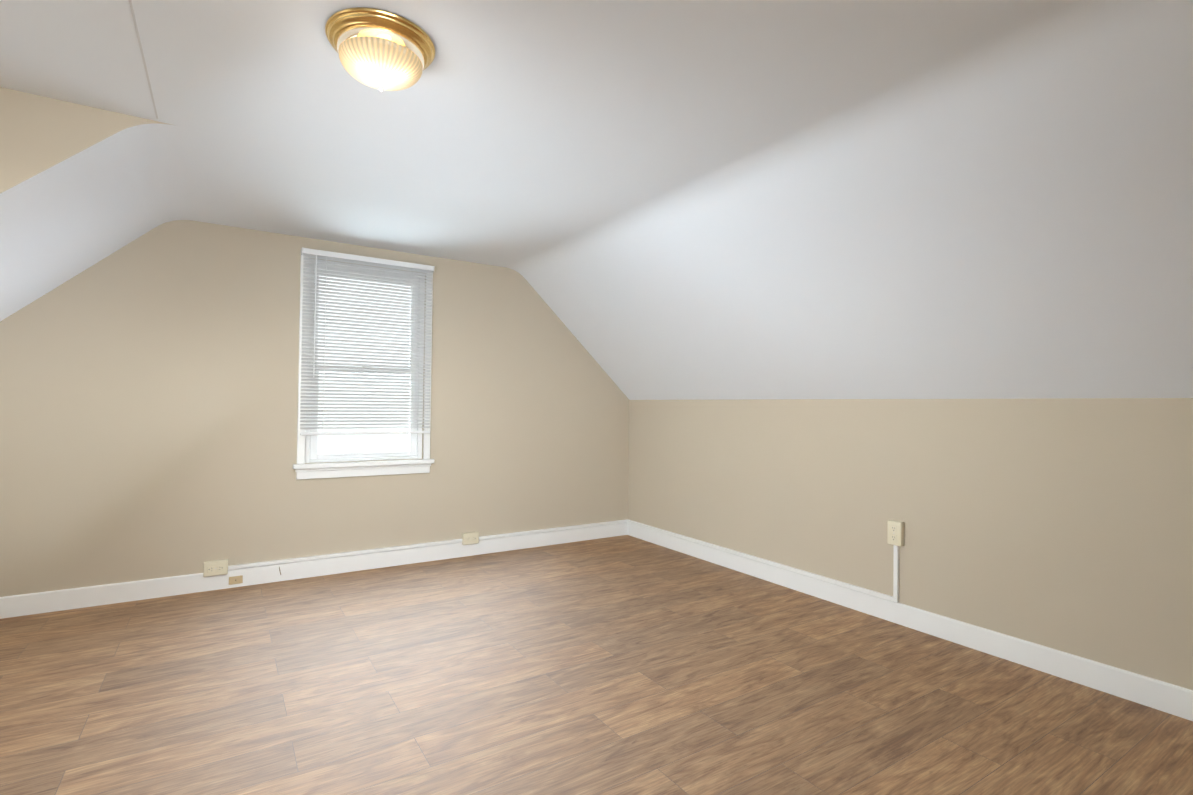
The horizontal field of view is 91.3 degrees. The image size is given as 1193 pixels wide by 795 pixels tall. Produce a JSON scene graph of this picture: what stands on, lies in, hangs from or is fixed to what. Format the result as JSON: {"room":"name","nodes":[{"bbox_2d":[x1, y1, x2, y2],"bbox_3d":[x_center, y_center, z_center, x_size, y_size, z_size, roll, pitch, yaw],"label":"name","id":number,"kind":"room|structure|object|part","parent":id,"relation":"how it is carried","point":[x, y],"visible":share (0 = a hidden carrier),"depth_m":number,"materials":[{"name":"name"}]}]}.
{"room":"empty attic room","nodes":[
{"label":"empty attic room","id":0,"kind":"room"},
{"bbox_2d":[0,87,170,192],"bbox_3d":[-2.058,-0.543,1.884,1.130,0.980,0.001,1,-1,-33],"label":"wall","id":1,"kind":"structure","parent":0,"point":[39,134],"depth_m":1.99,"materials":[{"name":"beige paint"}]},
{"bbox_2d":[0,220,628,596],"bbox_3d":[-1.543,0.068,3.932,4.230,2.130,0.160,1,-1,-33],"label":"wall","id":2,"kind":"structure","parent":0,"point":[148,402],"depth_m":3.46,"materials":[{"name":"beige paint"}]},
{"bbox_2d":[203,559,227,576],"bbox_3d":[-2.208,0.989,3.383,0.118,0.082,0.036,1,-1,-33],"label":"electrical outlet","id":3,"kind":"object","parent":2,"relation":"attached to","point":[215,567],"visible":1,"depth_m":3.37,"materials":[{"name":"beige plastic"}]},
{"bbox_2d":[229,575,242,584],"bbox_3d":[-2.126,1.076,3.436,0.070,0.046,0.006,1,-1,-33],"label":"outlet","id":4,"kind":"object","parent":2,"relation":"attached to","point":[236,580],"visible":1,"depth_m":3.44,"materials":[{"name":"beige plastic"}]},
{"bbox_2d":[0,522,627,618],"bbox_3d":[-1.514,1.080,3.841,4.216,0.105,0.014,1,-1,-33],"label":"baseboard","id":5,"kind":"structure","parent":2,"relation":"attached to","point":[50,601],"depth_m":3.55,"materials":[{"name":"white paint"}]},
{"bbox_2d":[228,539,461,569],"bbox_3d":[-1.564,1.012,3.805,1.421,0.020,0.021,1,-1,-33],"label":"rail","id":6,"kind":"object","parent":2,"relation":"attached to","point":[239,566],"depth_m":3.74,"materials":[{"name":"white paint"}]},
{"bbox_2d":[295,464,430,479],"bbox_3d":[-1.511,0.484,3.841,0.842,0.066,0.024,1,-1,-33],"label":"apron","id":7,"kind":"object","parent":2,"relation":"attached to","point":[318,473],"visible":0.85,"depth_m":3.81,"materials":[{"name":"white paint"}]},
{"bbox_2d":[293,459,433,468],"bbox_3d":[-1.510,0.435,3.841,0.874,0.030,0.072,1,-1,-33],"label":"window sill","id":8,"kind":"structure","parent":2,"relation":"attached to","point":[359,464],"depth_m":3.79,"materials":[{"name":"white paint"}]},
{"bbox_2d":[297,254,432,463],"bbox_3d":[-1.538,-0.250,3.907,0.830,1.342,0.141,1,-1,-33],"label":"window","id":9,"kind":"structure","parent":2,"relation":"in","point":[303,449],"depth_m":3.85,"materials":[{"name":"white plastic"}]},
{"bbox_3d":[-1.541,0.099,3.901,0.674,0.606,0.041,1,-1,-33],"label":"window sash","id":10,"kind":"part","parent":9,"relation":"part of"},
{"bbox_3d":[-1.550,-0.212,3.926,0.594,1.160,0.046,1,-1,-33],"label":"glass","id":11,"kind":"part","parent":9,"relation":"part of","materials":[{"name":"clear glass"}]},
{"bbox_3d":[-1.558,-0.501,3.948,0.674,0.677,0.033,1,-1,-33],"label":"window sash","id":12,"kind":"part","parent":9,"relation":"part of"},
{"bbox_2d":[300,247,434,434],"bbox_3d":[-1.485,-0.340,3.829,0.826,1.163,0.047,1,-1,-33],"label":"window blinds","id":13,"kind":"object","parent":9,"relation":"attached to","point":[348,258],"visible":0.98,"depth_m":3.81,"materials":[{"name":"white plastic"}]},
{"bbox_3d":[-1.495,0.232,3.824,0.806,0.018,0.024,1,-1,-33],"label":"rail","id":14,"kind":"part","parent":13,"relation":"part of","materials":[{"name":"white plastic"}]},
{"bbox_2d":[462,531,478,544],"bbox_3d":[-0.911,1.017,4.214,0.118,0.082,0.036,1,-1,-33],"label":"electrical outlet","id":15,"kind":"object","parent":2,"relation":"attached to","point":[468,538],"visible":0.98,"depth_m":4.20,"materials":[{"name":"beige plastic"}]},
{"bbox_2d":[479,519,626,539],"bbox_3d":[-0.313,1.038,4.605,1.309,0.020,0.023,1,-1,-33],"label":"rail","id":16,"kind":"object","parent":2,"relation":"attached to","point":[618,521],"depth_m":4.56,"materials":[{"name":"white paint"}]},
{"bbox_2d":[0,535,1192,794],"bbox_3d":[-0.056,1.118,1.576,4.230,0.001,5.400,1,-1,-33],"label":"floor","id":17,"kind":"structure","parent":0,"point":[622,665],"depth_m":2.19,"materials":[{"name":"brown wood"}]},
{"bbox_2d":[0,0,1192,399],"bbox_3d":[-0.036,-0.522,1.600,4.230,0.980,5.400,1,-1,-33],"label":"ceiling","id":18,"kind":"structure","parent":0,"point":[820,198],"depth_m":2.13,"materials":[{"name":"white paint"}]},
{"bbox_2d":[129,0,157,118],"bbox_3d":[-1.111,-1.029,1.359,0.006,0.002,1.850,1,-1,-33],"label":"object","id":19,"kind":"structure","parent":18,"relation":"attached to","point":[139,42],"depth_m":1.74,"materials":[{"name":"white paint"}]},
{"bbox_2d":[325,7,434,91],"bbox_3d":[-0.616,-0.947,1.670,0.296,0.143,0.296,1,-1,-33],"label":"ceiling light","id":20,"kind":"object","parent":18,"relation":"attached to","point":[381,50],"visible":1,"depth_m":1.60,"materials":[{"name":"white glass"}]},
{"bbox_3d":[-0.616,-0.935,1.670,0.226,0.058,0.226,1,-1,-33],"label":"lamp shade","id":21,"kind":"part","parent":20,"relation":"part of","materials":[{"name":"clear glass"}]},
{"bbox_2d":[628,398,1192,689],"bbox_3d":[1.732,0.581,2.725,0.001,1.150,5.400,1,-1,-33],"label":"wall","id":22,"kind":"structure","parent":0,"point":[1063,524],"depth_m":2.71,"materials":[{"name":"beige paint"}]},
{"bbox_2d":[627,519,899,602],"bbox_3d":[0.904,0.909,3.987,0.020,0.291,2.378,1,-1,-33],"label":"rail","id":23,"kind":"object","parent":22,"relation":"attached to","point":[896,558],"depth_m":3.38,"materials":[{"name":"white paint"}]},
{"bbox_2d":[887,520,903,545],"bbox_3d":[1.535,0.695,2.993,0.038,0.122,0.074,1,-1,-33],"label":"electrical outlet","id":24,"kind":"object","parent":22,"relation":"attached to","point":[895,532],"visible":1,"depth_m":2.98,"materials":[{"name":"beige plastic"}]},
{"bbox_2d":[627,522,1192,720],"bbox_3d":[1.720,1.103,2.714,0.014,0.105,5.400,1,-1,-33],"label":"baseboard","id":25,"kind":"structure","parent":22,"relation":"attached to","point":[1172,699],"depth_m":2.70,"materials":[{"name":"white paint"}]}
]}

